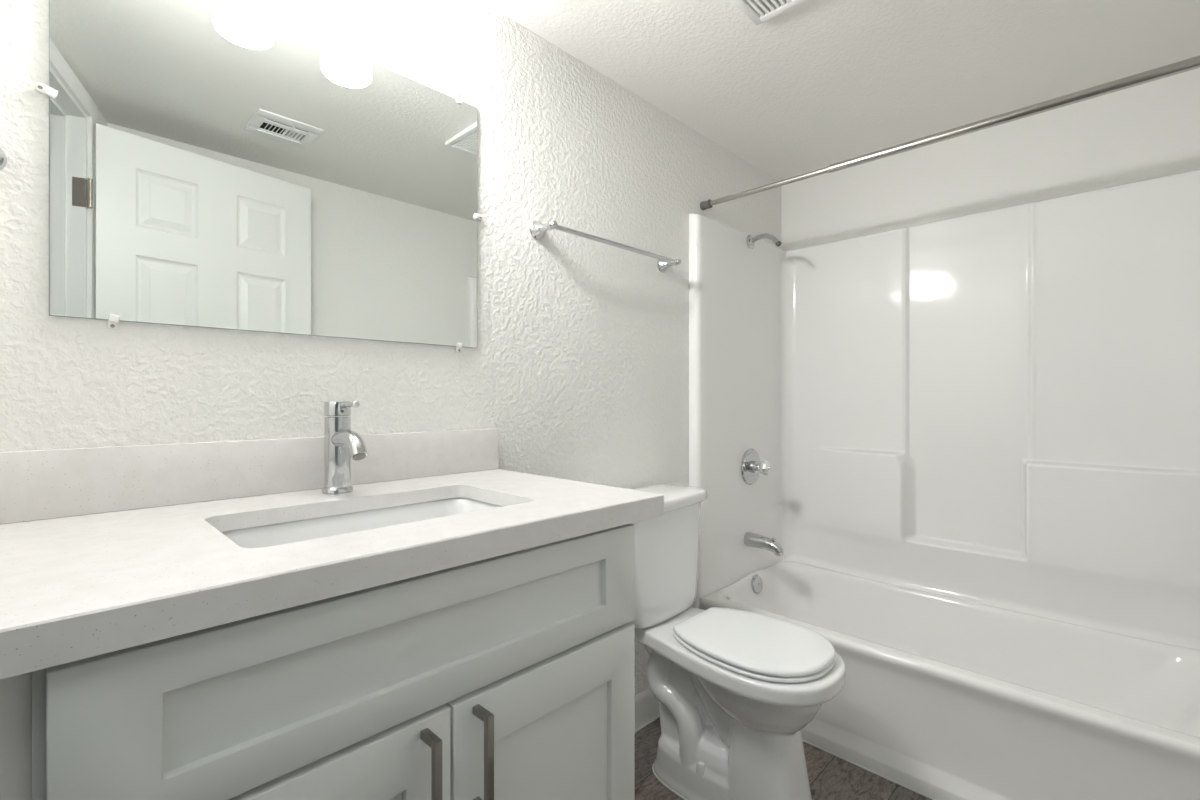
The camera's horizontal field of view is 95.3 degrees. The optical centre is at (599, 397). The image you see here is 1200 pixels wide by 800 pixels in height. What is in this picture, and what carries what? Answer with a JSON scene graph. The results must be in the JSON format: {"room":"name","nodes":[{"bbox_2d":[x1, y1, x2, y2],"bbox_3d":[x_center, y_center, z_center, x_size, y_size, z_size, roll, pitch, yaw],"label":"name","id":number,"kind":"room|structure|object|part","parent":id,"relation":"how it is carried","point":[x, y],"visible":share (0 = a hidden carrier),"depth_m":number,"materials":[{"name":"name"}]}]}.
{"room":"bathroom","nodes":[
{"label":"bathroom","id":0,"kind":"room"},
{"bbox_2d":[0,672,30,799],"bbox_3d":[-0.569,0.667,0.441,0.030,0.885,0.154,0,0,44],"label":"wall","id":1,"kind":"structure","parent":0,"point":[15,691],"depth_m":0.48,"materials":[{"name":"white paint"}]},
{"bbox_2d":[0,0,780,694],"bbox_3d":[-0.157,0.045,1.627,0.100,2.130,3.005,0,0,44],"label":"wall","id":2,"kind":"structure","parent":0,"point":[579,363],"depth_m":1.44,"materials":[{"name":"white paint"}]},
{"bbox_2d":[0,148,6,169],"bbox_3d":[-0.874,-0.353,0.776,0.063,0.043,0.043,0,0,44],"label":"robe hook","id":3,"kind":"object","parent":2,"relation":"attached to","point":[3,158],"visible":1,"depth_m":0.81,"materials":[{"name":"silver metal"}]},
{"bbox_2d":[0,428,497,523],"bbox_3d":[-0.653,0.131,1.033,0.020,0.105,1.094,0,0,44],"label":"backsplash","id":4,"kind":"structure","parent":2,"relation":"attached to","point":[66,482],"depth_m":0.97,"materials":[{"name":"stone"}]},
{"bbox_2d":[35,0,481,351],"bbox_3d":[-0.580,-0.431,1.114,0.011,0.638,0.795,0,0,44],"label":"wall mirror","id":5,"kind":"object","parent":2,"relation":"attached to","point":[219,164],"visible":1,"depth_m":1.03,"materials":[{"name":"grey mirror"}]},
{"bbox_2d":[267,0,409,52],"bbox_3d":[-0.531,-0.840,1.063,0.152,0.211,0.326,0,0,44],"label":"vanity light","id":6,"kind":"object","parent":2,"relation":"attached to","point":[381,25],"visible":1,"depth_m":1.09,"materials":[{"name":"white glass"}]},
{"bbox_3d":[-0.585,-0.807,0.975,0.105,0.146,0.105,0,0,44],"label":"lamp shade","id":7,"kind":"part","parent":6,"relation":"part of","materials":[{"name":"white glass"}]},
{"bbox_3d":[-0.445,-0.807,1.118,0.105,0.146,0.105,0,0,44],"label":"lamp shade","id":8,"kind":"part","parent":6,"relation":"part of","materials":[{"name":"white glass"}]},
{"bbox_2d":[529,220,680,272],"bbox_3d":[0.050,-0.470,1.708,0.080,0.053,0.619,0,0,44],"label":"towel bar","id":9,"kind":"object","parent":2,"relation":"attached to","point":[538,229],"visible":1,"depth_m":1.61,"materials":[{"name":"silver metal"}]},
{"bbox_3d":[-0.157,-0.470,1.514,0.056,0.053,0.053,0,0,44],"label":"post","id":10,"kind":"part","parent":9,"relation":"part of","materials":[{"name":"silver metal"}]},
{"bbox_3d":[0.239,-0.470,1.918,0.056,0.053,0.053,0,0,44],"label":"post","id":11,"kind":"part","parent":9,"relation":"part of","materials":[{"name":"silver metal"}]},
{"bbox_2d":[635,687,658,730],"bbox_3d":[0.014,1.054,1.720,0.012,0.112,0.910,0,0,44],"label":"baseboard","id":12,"kind":"structure","parent":2,"relation":"attached to","point":[646,703],"depth_m":1.85,"materials":[{"name":"white paint"}]},
{"bbox_2d":[635,716,659,732],"bbox_3d":[0.020,1.108,1.715,0.004,0.004,0.910,0,0,44],"label":"trim","id":13,"kind":"structure","parent":2,"relation":"attached to","point":[640,728],"depth_m":1.85,"materials":[{"name":"white"}]},
{"bbox_2d":[700,55,1199,209],"bbox_3d":[0.943,-0.743,1.581,1.534,0.033,0.033,0,0,44],"label":"shower rod","id":14,"kind":"object","parent":2,"relation":"attached to","point":[1192,63],"visible":1,"depth_m":1.46,"materials":[{"name":"grey metal"}]},
{"bbox_2d":[635,717,931,799],"bbox_3d":[0.337,1.140,0.058,3.000,0.060,4.555,0,0,44],"label":"floor","id":15,"kind":"structure","parent":0,"point":[831,777],"depth_m":1.59,"materials":[{"name":"brown tile"}]},
{"bbox_2d":[31,524,634,799],"bbox_3d":[-0.380,0.660,0.911,0.577,0.899,0.782,0,0,44],"label":"vanity cabinet","id":16,"kind":"object","parent":15,"relation":"on","point":[511,676],"visible":0.96,"depth_m":0.68,"materials":[{"name":"grey paint"}]},
{"bbox_2d":[0,428,663,679],"bbox_3d":[-0.463,0.151,0.844,0.556,0.144,1.103,0,0,44],"label":"countertop","id":17,"kind":"structure","parent":16,"relation":"on","point":[107,549],"depth_m":0.80,"materials":[{"name":"stone"}]},
{"bbox_2d":[322,401,367,493],"bbox_3d":[-0.481,0.095,1.038,0.144,0.178,0.055,0,0,44],"label":"sink faucet","id":18,"kind":"object","parent":17,"relation":"on","point":[342,445],"visible":1,"depth_m":1.05,"materials":[{"name":"silver metal"}]},
{"bbox_3d":[-0.467,0.087,1.024,0.103,0.055,0.035,0,0,44],"label":"spout","id":19,"kind":"part","parent":18,"relation":"part of","materials":[{"name":"silver metal"}]},
{"bbox_3d":[-0.475,0.013,1.032,0.080,0.015,0.012,0,0,44],"label":"lever","id":20,"kind":"part","parent":18,"relation":"part of","materials":[{"name":"silver metal"}]},
{"bbox_2d":[221,498,502,547],"bbox_3d":[-0.361,0.280,0.912,0.320,0.138,0.514,0,0,44],"label":"sink","id":21,"kind":"object","parent":17,"relation":"in","point":[320,527],"visible":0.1,"depth_m":1.00,"materials":[{"name":"white ceramic"}]},
{"bbox_3d":[-0.342,0.708,0.608,0.020,0.580,0.384,0,0,44],"label":"door","id":22,"kind":"part","parent":16,"relation":"part of","materials":[{"name":"white paint"}]},
{"bbox_3d":[-0.215,0.499,0.696,0.038,0.140,0.010,0,0,44],"label":"handle","id":23,"kind":"part","parent":16,"relation":"part of","materials":[{"name":"silver metal"}]},
{"bbox_3d":[-0.160,0.499,0.751,0.038,0.140,0.010,0,0,44],"label":"handle","id":24,"kind":"part","parent":16,"relation":"part of","materials":[{"name":"silver metal"}]},
{"bbox_3d":[-0.074,0.708,0.882,0.020,0.580,0.376,0,0,44],"label":"door","id":25,"kind":"part","parent":16,"relation":"part of","materials":[{"name":"white paint"}]},
{"bbox_2d":[627,483,845,799],"bbox_3d":[0.319,0.701,1.537,0.685,0.816,0.418,0,0,44],"label":"toilet","id":26,"kind":"object","parent":15,"relation":"on","point":[736,691],"visible":0.97,"depth_m":1.47,"materials":[{"name":"white ceramic"}]},
{"bbox_3d":[0.151,0.499,1.702,0.199,0.330,0.384,0,0,44],"label":"tank","id":27,"kind":"part","parent":26,"relation":"part of","materials":[{"name":"white ceramic"}]},
{"bbox_3d":[0.154,0.313,1.700,0.222,0.040,0.416,0,0,44],"label":"tank lid","id":28,"kind":"part","parent":26,"relation":"part of","materials":[{"name":"white ceramic"}]},
{"bbox_3d":[0.412,0.643,1.461,0.395,0.018,0.324,0,0,44],"label":"lid","id":29,"kind":"part","parent":26,"relation":"part of","materials":[{"name":"white plastic"}]},
{"bbox_3d":[0.412,0.659,1.461,0.397,0.013,0.326,0,0,44],"label":"seat","id":30,"kind":"part","parent":26,"relation":"part of","materials":[{"name":"white plastic"}]},
{"bbox_2d":[689,169,1199,799],"bbox_3d":[1.144,0.209,1.786,1.534,1.802,0.747,0,0,44],"label":"bathtub","id":31,"kind":"object","parent":15,"relation":"on","point":[978,434],"visible":0.91,"depth_m":1.92,"materials":[{"name":"white plastic"}]},
{"bbox_3d":[0.600,0.027,2.298,0.042,1.438,0.717,0,0,44],"label":"panel","id":32,"kind":"part","parent":31,"relation":"part of","materials":[{"name":"white plastic"}]},
{"bbox_2d":[741,448,770,484],"bbox_3d":[0.663,0.288,2.266,0.090,0.152,0.152,0,0,44],"label":"shower valve","id":33,"kind":"object","parent":31,"relation":"attached to","point":[751,466],"visible":1,"depth_m":2.26,"materials":[{"name":"silver metal"}]},
{"bbox_3d":[0.651,0.288,2.277,0.040,0.052,0.052,0,0,44],"label":"stem","id":34,"kind":"part","parent":33,"relation":"part of","materials":[{"name":"silver metal"}]},
{"bbox_3d":[0.679,0.288,2.251,0.041,0.060,0.060,0,0,44],"label":"knob","id":35,"kind":"part","parent":33,"relation":"part of","materials":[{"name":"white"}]},
{"bbox_3d":[0.654,0.775,2.279,0.027,0.075,0.075,0,0,44],"label":"overflow plate","id":36,"kind":"part","parent":31,"relation":"part of","materials":[{"name":"silver metal"}]},
{"bbox_2d":[744,532,783,555],"bbox_3d":[0.670,0.592,2.227,0.158,0.070,0.060,0,0,44],"label":"tub spout","id":37,"kind":"object","parent":31,"relation":"attached to","point":[751,539],"visible":1,"depth_m":2.21,"materials":[{"name":"silver metal"}]},
{"bbox_2d":[747,233,780,248],"bbox_3d":[0.680,-0.649,2.250,0.138,0.073,0.060,0,0,44],"label":"pipe","id":38,"kind":"object","parent":31,"relation":"attached to","point":[751,240],"visible":1,"depth_m":2.26,"materials":[{"name":"silver metal"}]},
{"bbox_2d":[703,561,1199,747],"bbox_3d":[1.142,0.887,1.785,1.451,0.308,0.691,0,0,44],"label":"basin","id":39,"kind":"object","parent":31,"relation":"in","point":[928,665],"depth_m":1.71,"materials":[{"name":"white ceramic"}]},
{"bbox_3d":[1.369,0.027,2.016,1.451,1.438,0.103,0,0,44],"label":"long panel","id":40,"kind":"part","parent":31,"relation":"part of","materials":[{"name":"white plastic"}]},
{"bbox_2d":[481,0,1199,180],"bbox_3d":[0.486,-1.060,1.032,1.850,0.080,2.955,0,0,44],"label":"ceiling","id":41,"kind":"structure","parent":0,"point":[816,84],"depth_m":1.63,"materials":[{"name":"white paint"}]},
{"bbox_2d":[731,0,804,24],"bbox_3d":[0.452,-1.012,1.289,0.307,0.015,0.230,0,0,44],"label":"ceiling vent","id":42,"kind":"object","parent":41,"relation":"in","point":[758,11],"visible":1,"depth_m":1.41,"materials":[{"name":"white metal"}]},
{"bbox_2d":[781,68,1199,250],"bbox_3d":[1.479,0.045,2.057,1.635,2.130,0.100,0,0,44],"label":"wall","id":43,"kind":"structure","parent":0,"point":[1149,130],"depth_m":1.98,"materials":[{"name":"white paint"}]}
]}

